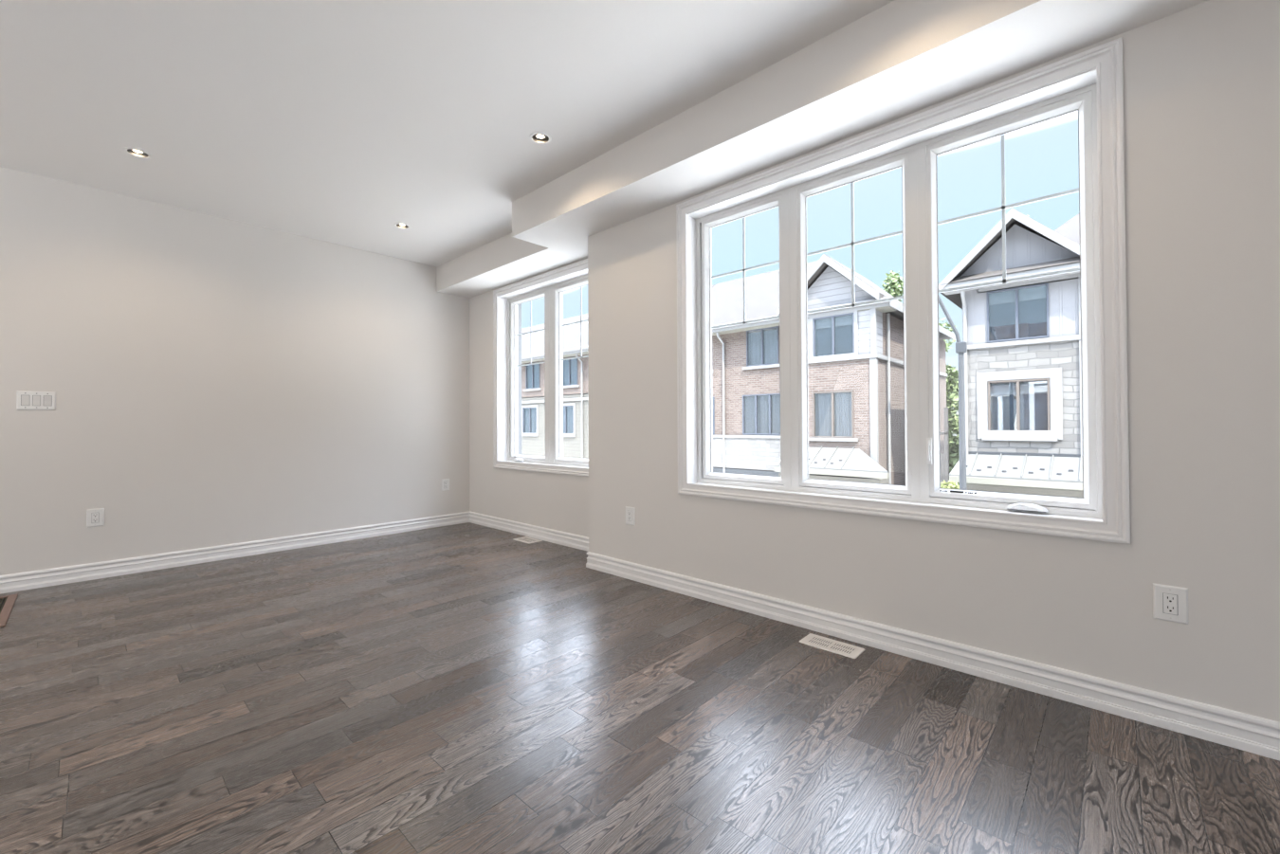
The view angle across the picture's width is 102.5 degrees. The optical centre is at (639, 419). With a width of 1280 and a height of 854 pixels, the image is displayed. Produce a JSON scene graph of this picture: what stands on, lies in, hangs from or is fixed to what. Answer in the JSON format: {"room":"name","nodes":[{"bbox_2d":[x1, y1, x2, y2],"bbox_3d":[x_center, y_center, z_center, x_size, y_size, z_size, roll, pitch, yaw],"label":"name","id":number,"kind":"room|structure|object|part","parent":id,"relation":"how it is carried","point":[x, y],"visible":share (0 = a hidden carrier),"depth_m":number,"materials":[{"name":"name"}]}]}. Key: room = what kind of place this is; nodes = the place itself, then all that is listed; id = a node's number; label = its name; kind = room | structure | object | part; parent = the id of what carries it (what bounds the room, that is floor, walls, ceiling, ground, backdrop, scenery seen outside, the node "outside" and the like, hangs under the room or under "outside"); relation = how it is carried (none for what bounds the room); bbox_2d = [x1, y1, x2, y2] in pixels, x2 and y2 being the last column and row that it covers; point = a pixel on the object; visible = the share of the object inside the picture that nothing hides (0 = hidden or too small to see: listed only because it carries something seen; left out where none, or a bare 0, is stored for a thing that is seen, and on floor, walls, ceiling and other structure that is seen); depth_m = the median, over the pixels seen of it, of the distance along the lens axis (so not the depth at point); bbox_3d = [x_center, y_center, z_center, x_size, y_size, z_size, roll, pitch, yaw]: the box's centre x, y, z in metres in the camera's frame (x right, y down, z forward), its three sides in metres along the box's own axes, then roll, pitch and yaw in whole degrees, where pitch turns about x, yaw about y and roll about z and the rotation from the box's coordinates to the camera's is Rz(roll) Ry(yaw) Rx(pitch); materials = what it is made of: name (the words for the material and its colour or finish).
{"room":"empty living room","nodes":[
{"label":"empty living room","id":0,"kind":"room"},
{"bbox_2d":[0,166,469,575],"bbox_3d":[-4.348,-0.307,3.177,0.200,2.840,7.550,-1,-1,43],"label":"wall","id":1,"kind":"structure","parent":0,"point":[215,380],"depth_m":4.02,"materials":[{"name":"paint"}]},
{"bbox_2d":[16,390,55,410],"bbox_3d":[-3.993,-0.125,3.401,0.014,0.123,0.170,-1,-1,43],"label":"light switch","id":2,"kind":"object","parent":1,"relation":"attached to","point":[25,399],"visible":1,"depth_m":3.40,"materials":[{"name":"white plastic"}]},
{"bbox_2d":[86,508,104,527],"bbox_3d":[-3.806,0.687,3.592,0.009,0.123,0.085,-1,-1,43],"label":"wall outlet","id":3,"kind":"object","parent":1,"relation":"attached to","point":[94,517],"visible":1,"depth_m":3.59,"materials":[{"name":"white plastic"}]},
{"bbox_2d":[91,512,98,523],"bbox_3d":[-3.805,0.687,3.590,0.004,0.068,0.034,-1,-1,43],"label":"receptacle","id":4,"kind":"object","parent":3,"relation":"attached to","point":[95,516],"depth_m":3.59,"materials":[{"name":"white plastic"}]},
{"bbox_2d":[0,512,469,594],"bbox_3d":[-4.283,1.053,3.066,0.016,0.115,7.090,-1,-1,43],"label":"baseboard","id":5,"kind":"structure","parent":1,"relation":"attached to","point":[47,577],"depth_m":4.01,"materials":[{"name":"white paint"}]},
{"bbox_2d":[441,478,449,491],"bbox_3d":[-2.068,0.696,5.468,0.009,0.123,0.085,-1,-1,43],"label":"wall outlet","id":6,"kind":"object","parent":1,"relation":"attached to","point":[446,482],"visible":1,"depth_m":5.47,"materials":[{"name":"white plastic"}]},
{"bbox_2d":[0,0,894,266],"bbox_3d":[-1.073,-1.776,0.154,9.145,0.200,7.550,-1,-1,43],"label":"ceiling","id":7,"kind":"structure","parent":0,"point":[343,122],"depth_m":2.59,"materials":[{"name":"paint"}]},
{"bbox_2d":[123,146,151,158],"bbox_3d":[-3.076,-1.662,3.148,0.128,0.066,0.128,-1,-1,43],"label":"recessed light","id":8,"kind":"object","parent":7,"relation":"in","point":[134,152],"visible":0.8,"depth_m":3.16,"materials":[{"name":"white plastic"}]},
{"bbox_2d":[393,222,410,229],"bbox_3d":[-1.996,-1.653,4.315,0.128,0.066,0.128,-1,-1,43],"label":"recessed light","id":9,"kind":"object","parent":7,"relation":"in","point":[397,225],"visible":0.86,"depth_m":4.33,"materials":[{"name":"white plastic"}]},
{"bbox_2d":[529,131,551,144],"bbox_3d":[-0.582,-1.674,3.005,0.128,0.066,0.128,-1,-1,43],"label":"recessed light","id":10,"kind":"object","parent":7,"relation":"in","point":[539,137],"visible":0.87,"depth_m":3.02,"materials":[{"name":"white plastic"}]},
{"bbox_2d":[469,257,588,537],"bbox_3d":[-0.947,-0.302,4.972,2.350,2.840,0.225,-1,-1,43],"label":"wall","id":11,"kind":"structure","parent":0,"point":[550,501],"depth_m":5.36,"materials":[{"name":"paint"}]},
{"bbox_2d":[517,303,521,455],"bbox_3d":[-0.747,-0.423,4.973,1.725,1.960,0.044,-1,-1,43],"label":"trim","id":12,"kind":"structure","parent":11,"relation":"attached to","point":[519,305],"depth_m":5.46,"materials":[{"name":"white wood"}]},
{"bbox_2d":[469,512,588,551],"bbox_3d":[-1.023,1.060,4.868,2.350,0.115,0.016,-1,-1,43],"label":"baseboard","id":13,"kind":"structure","parent":11,"relation":"attached to","point":[568,539],"depth_m":4.85,"materials":[{"name":"white paint"}]},
{"bbox_2d":[493,258,588,476],"bbox_3d":[-0.853,-0.430,4.869,1.610,1.838,0.240,-1,-1,43],"label":"window","id":14,"kind":"structure","parent":11,"relation":"in","point":[550,285],"depth_m":4.95,"materials":[{"name":"white paint"}]},
{"bbox_3d":[-1.099,-0.419,5.174,0.611,1.632,0.086,-1,-1,43],"label":"sash","id":15,"kind":"part","parent":14,"relation":"part of","materials":[{"name":"white plastic"}]},
{"bbox_3d":[-0.536,-0.427,4.653,0.676,1.632,0.086,-1,-1,43],"label":"sash","id":16,"kind":"part","parent":14,"relation":"part of","materials":[{"name":"white plastic"}]},
{"bbox_2d":[0,522,1279,853],"bbox_3d":[-1.060,1.124,0.122,9.145,0.120,7.550,-1,-1,43],"label":"floor","id":17,"kind":"structure","parent":0,"point":[467,687],"depth_m":1.78,"materials":[{"name":"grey wood"}]},
{"bbox_2d":[0,593,18,627],"bbox_3d":[-3.771,1.102,2.873,0.762,0.009,0.332,-1,-1,43],"label":"floor vent","id":18,"kind":"object","parent":17,"relation":"in","point":[7,602],"visible":1,"depth_m":3.02,"materials":[{"name":"brown wood"}]},
{"bbox_2d":[512,536,542,543],"bbox_3d":[-1.041,1.114,4.753,0.262,0.004,0.150,-1,-1,43],"label":"floor vent","id":19,"kind":"object","parent":17,"relation":"in","point":[526,539],"visible":1,"depth_m":4.75,"materials":[{"name":"metal"}]},
{"bbox_2d":[799,633,865,658],"bbox_3d":[0.915,1.080,2.457,0.272,0.004,0.135,-1,-1,43],"label":"floor vent","id":20,"kind":"object","parent":17,"relation":"in","point":[816,641],"visible":1,"depth_m":2.45,"materials":[{"name":"metal"}]},
{"bbox_2d":[436,0,1208,297],"bbox_3d":[1.073,-1.529,2.467,8.745,0.263,0.718,-1,-1,43],"label":"ceiling","id":21,"kind":"structure","parent":0,"point":[902,58],"depth_m":2.39,"materials":[{"name":"paint"}]},
{"bbox_2d":[587,0,1279,722],"bbox_3d":[2.110,-0.352,1.691,6.595,2.840,0.225,-1,-1,43],"label":"wall","id":22,"kind":"structure","parent":0,"point":[1201,82],"depth_m":1.82,"materials":[{"name":"paint"}]},
{"bbox_2d":[625,506,635,525],"bbox_3d":[-0.070,0.664,3.543,0.085,0.123,0.009,-1,-1,43],"label":"wall outlet","id":23,"kind":"object","parent":22,"relation":"attached to","point":[630,511],"visible":1,"depth_m":3.54,"materials":[{"name":"white plastic"}]},
{"bbox_2d":[627,511,631,521],"bbox_3d":[-0.072,0.664,3.541,0.034,0.068,0.004,-1,-1,43],"label":"receptacle","id":24,"kind":"object","parent":23,"relation":"attached to","point":[629,512],"depth_m":3.54,"materials":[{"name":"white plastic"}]},
{"bbox_2d":[676,36,1130,544],"bbox_3d":[1.068,-0.458,2.633,2.066,1.832,0.230,-1,-1,43],"label":"window","id":25,"kind":"structure","parent":22,"relation":"in","point":[1088,82],"depth_m":2.39,"materials":[{"name":"white paint"}]},
{"bbox_3d":[0.629,-0.448,3.110,0.559,1.632,0.086,-1,-1,43],"label":"sash","id":26,"kind":"part","parent":25,"relation":"part of","materials":[{"name":"clear glass"}]},
{"bbox_3d":[1.106,-0.455,2.668,0.569,1.632,0.086,-1,-1,43],"label":"sash","id":27,"kind":"part","parent":25,"relation":"part of","materials":[{"name":"clear glass"}]},
{"bbox_3d":[1.331,0.144,2.371,0.011,0.096,0.019,-1,-1,43],"label":"lock lever","id":28,"kind":"part","parent":25,"relation":"part of","materials":[{"name":"white plastic"}]},
{"bbox_2d":[940,490,976,493],"bbox_3d":[1.437,0.328,2.321,0.141,0.009,0.014,-1,-1,43],"label":"print","id":29,"kind":"object","parent":25,"relation":"attached to","point":[941,491],"depth_m":2.32},
{"bbox_3d":[1.581,-0.462,2.229,0.581,1.632,0.086,-1,-1,43],"label":"sash","id":30,"kind":"part","parent":25,"relation":"part of","materials":[{"name":"clear glass"}]},
{"bbox_3d":[1.582,0.358,2.112,0.113,0.027,0.014,-1,-1,43],"label":"crank handle","id":31,"kind":"part","parent":25,"relation":"part of","materials":[{"name":"white plastic"}]},
{"bbox_2d":[585,551,1279,761],"bbox_3d":[1.954,1.010,1.661,6.412,0.115,0.016,-1,-1,43],"label":"baseboard","id":32,"kind":"structure","parent":22,"relation":"attached to","point":[1255,735],"depth_m":2.10,"materials":[{"name":"white paint"}]},
{"bbox_2d":[1152,583,1188,624],"bbox_3d":[1.835,0.638,1.779,0.085,0.123,0.009,-1,-1,43],"label":"wall outlet","id":33,"kind":"object","parent":22,"relation":"attached to","point":[1170,603],"visible":1,"depth_m":1.78,"materials":[{"name":"white plastic"}]},
{"bbox_2d":[1163,593,1177,615],"bbox_3d":[1.834,0.638,1.777,0.034,0.068,0.004,-1,-1,43],"label":"receptacle","id":34,"kind":"object","parent":33,"relation":"attached to","point":[1170,600],"depth_m":1.78,"materials":[{"name":"white plastic"}]},
{"label":"outside","id":35,"kind":"structure","parent":0,"visible":0},
{"bbox_3d":[38.210,4.693,48.540,170.000,0.300,116.800,-1,-1,43],"label":"ground","id":36,"kind":"structure","parent":35,"visible":0},
{"bbox_2d":[521,284,715,458],"bbox_3d":[-2.197,-0.944,30.006,16.080,10.900,9.370,-1,-1,43],"label":"townhouse","id":37,"kind":"structure","parent":36,"relation":"on","point":[576,371],"depth_m":26.83,"materials":[{"name":"brick"}]},
{"bbox_2d":[525,408,529,433],"bbox_3d":[-6.138,0.077,28.133,0.448,1.350,0.034,-1,-1,43],"label":"curtain","id":38,"kind":"object","parent":37,"relation":"hanging from","point":[526,410],"depth_m":28.16,"materials":[{"name":"fabric"}]},
{"bbox_3d":[-5.990,0.856,27.884,1.580,0.105,0.140,-1,-1,43],"label":"window sill","id":39,"kind":"part","parent":37,"relation":"part of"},
{"bbox_2d":[529,365,531,388],"bbox_3d":[-5.949,-2.355,28.030,0.428,1.290,0.034,-1,-1,43],"label":"curtain","id":40,"kind":"object","parent":37,"relation":"hanging from","point":[530,366],"depth_m":28.06,"materials":[{"name":"fabric"}]},
{"bbox_3d":[-5.809,-1.606,27.788,1.530,0.105,0.140,-1,-1,43],"label":"window sill","id":41,"kind":"part","parent":37,"relation":"part of","materials":[{"name":"white stone"}]},
{"bbox_2d":[531,408,536,433],"bbox_3d":[-5.688,0.071,27.716,0.521,1.350,0.034,-1,-1,43],"label":"curtain","id":42,"kind":"object","parent":37,"relation":"hanging from","point":[534,411],"depth_m":27.72,"materials":[{"name":"fabric"}]},
{"bbox_2d":[534,364,538,387],"bbox_3d":[-5.516,-2.361,27.629,0.498,1.290,0.034,-1,-1,43],"label":"curtain","id":43,"kind":"object","parent":37,"relation":"hanging from","point":[536,365],"depth_m":27.66,"materials":[{"name":"fabric"}]},
{"bbox_2d":[563,406,565,433],"bbox_3d":[-3.900,0.044,26.060,0.448,1.350,0.034,-1,-1,43],"label":"curtain","id":44,"kind":"object","parent":37,"relation":"hanging from","point":[563,407],"depth_m":26.00,"materials":[{"name":"fabric"}]},
{"bbox_2d":[564,359,568,384],"bbox_3d":[-3.675,-2.389,25.923,0.428,1.290,0.034,-1,-1,43],"label":"curtain","id":45,"kind":"object","parent":37,"relation":"hanging from","point":[566,362],"depth_m":25.95,"materials":[{"name":"fabric"}]},
{"bbox_2d":[566,406,572,433],"bbox_3d":[-3.450,0.038,25.643,0.521,1.350,0.034,-1,-1,43],"label":"curtain","id":46,"kind":"object","parent":37,"relation":"hanging from","point":[569,409],"depth_m":25.70,"materials":[{"name":"fabric"}]},
{"bbox_3d":[-3.534,-1.639,25.682,1.530,0.105,0.140,-1,-1,43],"label":"window sill","id":47,"kind":"part","parent":37,"relation":"part of","materials":[{"name":"white stone"}]},
{"bbox_2d":[571,358,576,384],"bbox_3d":[-3.242,-2.395,25.522,0.498,1.290,0.034,-1,-1,43],"label":"curtain","id":48,"kind":"object","parent":37,"relation":"hanging from","point":[574,361],"depth_m":25.56,"materials":[{"name":"fabric"}]},
{"bbox_2d":[712,254,956,485],"bbox_3d":[6.806,-1.093,21.068,9.380,10.920,10.250,-1,-1,43],"label":"townhouse","id":49,"kind":"structure","parent":36,"relation":"on","point":[856,382],"depth_m":16.61,"materials":[{"name":"brick"}]},
{"bbox_2d":[712,398,713,433],"bbox_3d":[2.691,-0.152,20.011,0.511,1.350,0.034,-1,-1,43],"label":"curtain","id":50,"kind":"object","parent":49,"relation":"hanging from","point":[712,398],"depth_m":19.87,"materials":[{"name":"fabric"}]},
{"bbox_2d":[745,396,754,433],"bbox_3d":[4.036,-0.172,18.765,0.431,1.350,0.034,-1,-1,43],"label":"curtain","id":51,"kind":"object","parent":49,"relation":"hanging from","point":[749,400],"depth_m":18.77,"materials":[{"name":"fabric"}]},
{"bbox_2d":[750,330,761,365],"bbox_3d":[4.218,-2.590,18.614,0.440,1.220,0.034,-1,-1,43],"label":"curtain","id":52,"kind":"object","parent":49,"relation":"hanging from","point":[756,336],"depth_m":18.61,"materials":[{"name":"fabric"}]},
{"bbox_3d":[4.363,-1.876,18.369,1.560,0.105,0.140,-1,-1,43],"label":"window sill","id":53,"kind":"part","parent":49,"relation":"part of","materials":[{"name":"white stone"}]},
{"bbox_2d":[760,395,768,433],"bbox_3d":[4.464,-0.179,18.368,0.371,1.350,0.034,-1,-1,43],"label":"curtain","id":54,"kind":"object","parent":49,"relation":"hanging from","point":[764,399],"depth_m":18.36,"materials":[{"name":"fabric"}]},
{"bbox_2d":[765,328,777,364],"bbox_3d":[4.661,-2.596,18.203,0.511,1.220,0.034,-1,-1,43],"label":"curtain","id":55,"kind":"object","parent":49,"relation":"hanging from","point":[771,334],"depth_m":18.20,"materials":[{"name":"fabric"}]},
{"bbox_2d":[772,395,780,433],"bbox_3d":[4.848,-0.184,18.013,0.431,1.350,0.034,-1,-1,43],"label":"curtain","id":56,"kind":"object","parent":49,"relation":"hanging from","point":[776,398],"depth_m":18.06,"materials":[{"name":"fabric"}]},
{"bbox_2d":[815,318,831,329],"bbox_3d":[5.886,-3.067,16.452,0.555,0.288,0.006,-1,-1,43],"label":"blind","id":57,"kind":"object","parent":49,"relation":"hanging from","point":[821,323],"depth_m":16.46,"materials":[{"name":"grey fabric"}]},
{"bbox_2d":[818,393,831,436],"bbox_3d":[5.915,-0.152,16.411,0.440,1.360,0.034,-1,-1,43],"label":"curtain","id":58,"kind":"object","parent":49,"relation":"hanging from","point":[824,399],"depth_m":16.42,"materials":[{"name":"fabric"}]},
{"bbox_3d":[6.059,0.632,16.165,1.560,0.105,0.140,-1,-1,43],"label":"window sill","id":59,"kind":"part","parent":49,"relation":"part of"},
{"bbox_2d":[836,392,851,436],"bbox_3d":[6.358,-0.159,16.001,0.511,1.360,0.034,-1,-1,43],"label":"curtain","id":60,"kind":"object","parent":49,"relation":"hanging from","point":[843,399],"depth_m":16.01,"materials":[{"name":"fabric"}]},
{"bbox_2d":[835,314,852,327],"bbox_3d":[6.359,-3.075,16.014,0.555,0.288,0.006,-1,-1,43],"label":"blind","id":61,"kind":"object","parent":49,"relation":"hanging from","point":[846,320],"depth_m":16.02,"materials":[{"name":"grey fabric"}]},
{"bbox_3d":[7.013,1.232,15.360,0.190,6.140,0.160,-1,-1,43],"label":"corner trim","id":62,"kind":"part","parent":49,"relation":"part of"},
{"bbox_2d":[881,270,956,352],"bbox_3d":[14.118,-1.787,26.345,2.174,12.381,4.099,0,-1,-38],"label":"leafy tree","id":63,"kind":"object","parent":36,"relation":"on","point":[894,277],"visible":0.25,"depth_m":26.78,"materials":[{"name":"green plant"}]},
{"bbox_2d":[940,407,949,486],"bbox_3d":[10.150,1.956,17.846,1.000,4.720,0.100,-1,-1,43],"label":"wooden fence","id":64,"kind":"object","parent":36,"relation":"on","point":[944,457],"visible":0.18,"depth_m":17.53,"materials":[{"name":"grey wood"}]},
{"bbox_3d":[10.473,1.951,17.547,0.120,4.720,0.100,-1,-1,43],"label":"post","id":65,"kind":"part","parent":64,"relation":"part of","materials":[{"name":"grey wood"}]},
{"bbox_2d":[940,479,959,489],"bbox_3d":[7.537,2.869,12.366,1.023,2.802,1.034,0,-1,-1],"label":"leafy bush","id":66,"kind":"object","parent":36,"relation":"on","point":[953,484],"visible":0.04,"depth_m":12.38,"materials":[{"name":"green plant"}]},
{"bbox_2d":[946,364,959,486],"bbox_3d":[14.395,0.864,23.590,2.788,7.014,3.092,-1,-1,43],"label":"leafy tree","id":67,"kind":"object","parent":36,"relation":"on","point":[952,379],"visible":0.17,"depth_m":22.93,"materials":[{"name":"green plant"}]},
{"bbox_2d":[938,207,1083,497],"bbox_3d":[15.619,-1.215,12.770,12.610,10.900,10.050,-1,-1,43],"label":"townhouse","id":68,"kind":"structure","parent":36,"relation":"on","point":[1023,358],"depth_m":12.86,"materials":[{"name":"brick"}]},
{"bbox_2d":[938,294,967,490],"bbox_3d":[6.302,0.619,10.886,1.115,7.270,0.548,0,-1,-6],"label":"downspout","id":69,"kind":"object","parent":68,"relation":"attached to","point":[960,346],"visible":0.52,"depth_m":10.74,"materials":[{"name":"grey metal"}]},
{"bbox_3d":[6.487,-2.178,10.945,0.650,1.576,0.127,-1,-1,23],"label":"arm","id":70,"kind":"part","parent":69,"relation":"part of"},
{"bbox_2d":[988,290,1014,305],"bbox_3d":[9.334,-3.136,13.259,0.545,0.293,0.006,-1,-1,43],"label":"blind","id":71,"kind":"object","parent":68,"relation":"hanging from","point":[1004,298],"depth_m":13.26,"materials":[{"name":"grey fabric"}]},
{"bbox_2d":[990,382,1016,395],"bbox_3d":[9.346,-0.790,13.231,0.540,0.315,0.006,-1,-1,43],"label":"blind","id":72,"kind":"object","parent":68,"relation":"hanging from","point":[1002,388],"depth_m":13.22,"materials":[{"name":"grey fabric"}]},
{"bbox_3d":[9.498,-3.547,12.902,3.320,0.180,0.600,-1,-1,43],"label":"gable cornice","id":73,"kind":"part","parent":68,"relation":"part of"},
{"bbox_3d":[9.533,0.486,12.949,1.540,0.105,0.140,-1,-1,43],"label":"window sill","id":74,"kind":"part","parent":68,"relation":"part of","materials":[{"name":"white stone"}]},
{"bbox_3d":[9.669,-4.295,13.157,3.000,1.320,0.400,-1,-1,43],"label":"gable panel","id":75,"kind":"part","parent":68,"relation":"part of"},
{"bbox_2d":[1019,286,1046,301],"bbox_3d":[9.800,-3.143,12.828,0.545,0.293,0.006,-1,-1,43],"label":"blind","id":76,"kind":"object","parent":68,"relation":"hanging from","point":[1036,293],"depth_m":12.82,"materials":[{"name":"grey fabric"}]},
{"bbox_2d":[1020,380,1047,394],"bbox_3d":[9.808,-0.797,12.803,0.540,0.315,0.006,-1,-1,43],"label":"blind","id":77,"kind":"object","parent":68,"relation":"hanging from","point":[1040,387],"depth_m":12.80,"materials":[{"name":"white fabric"}]}
]}

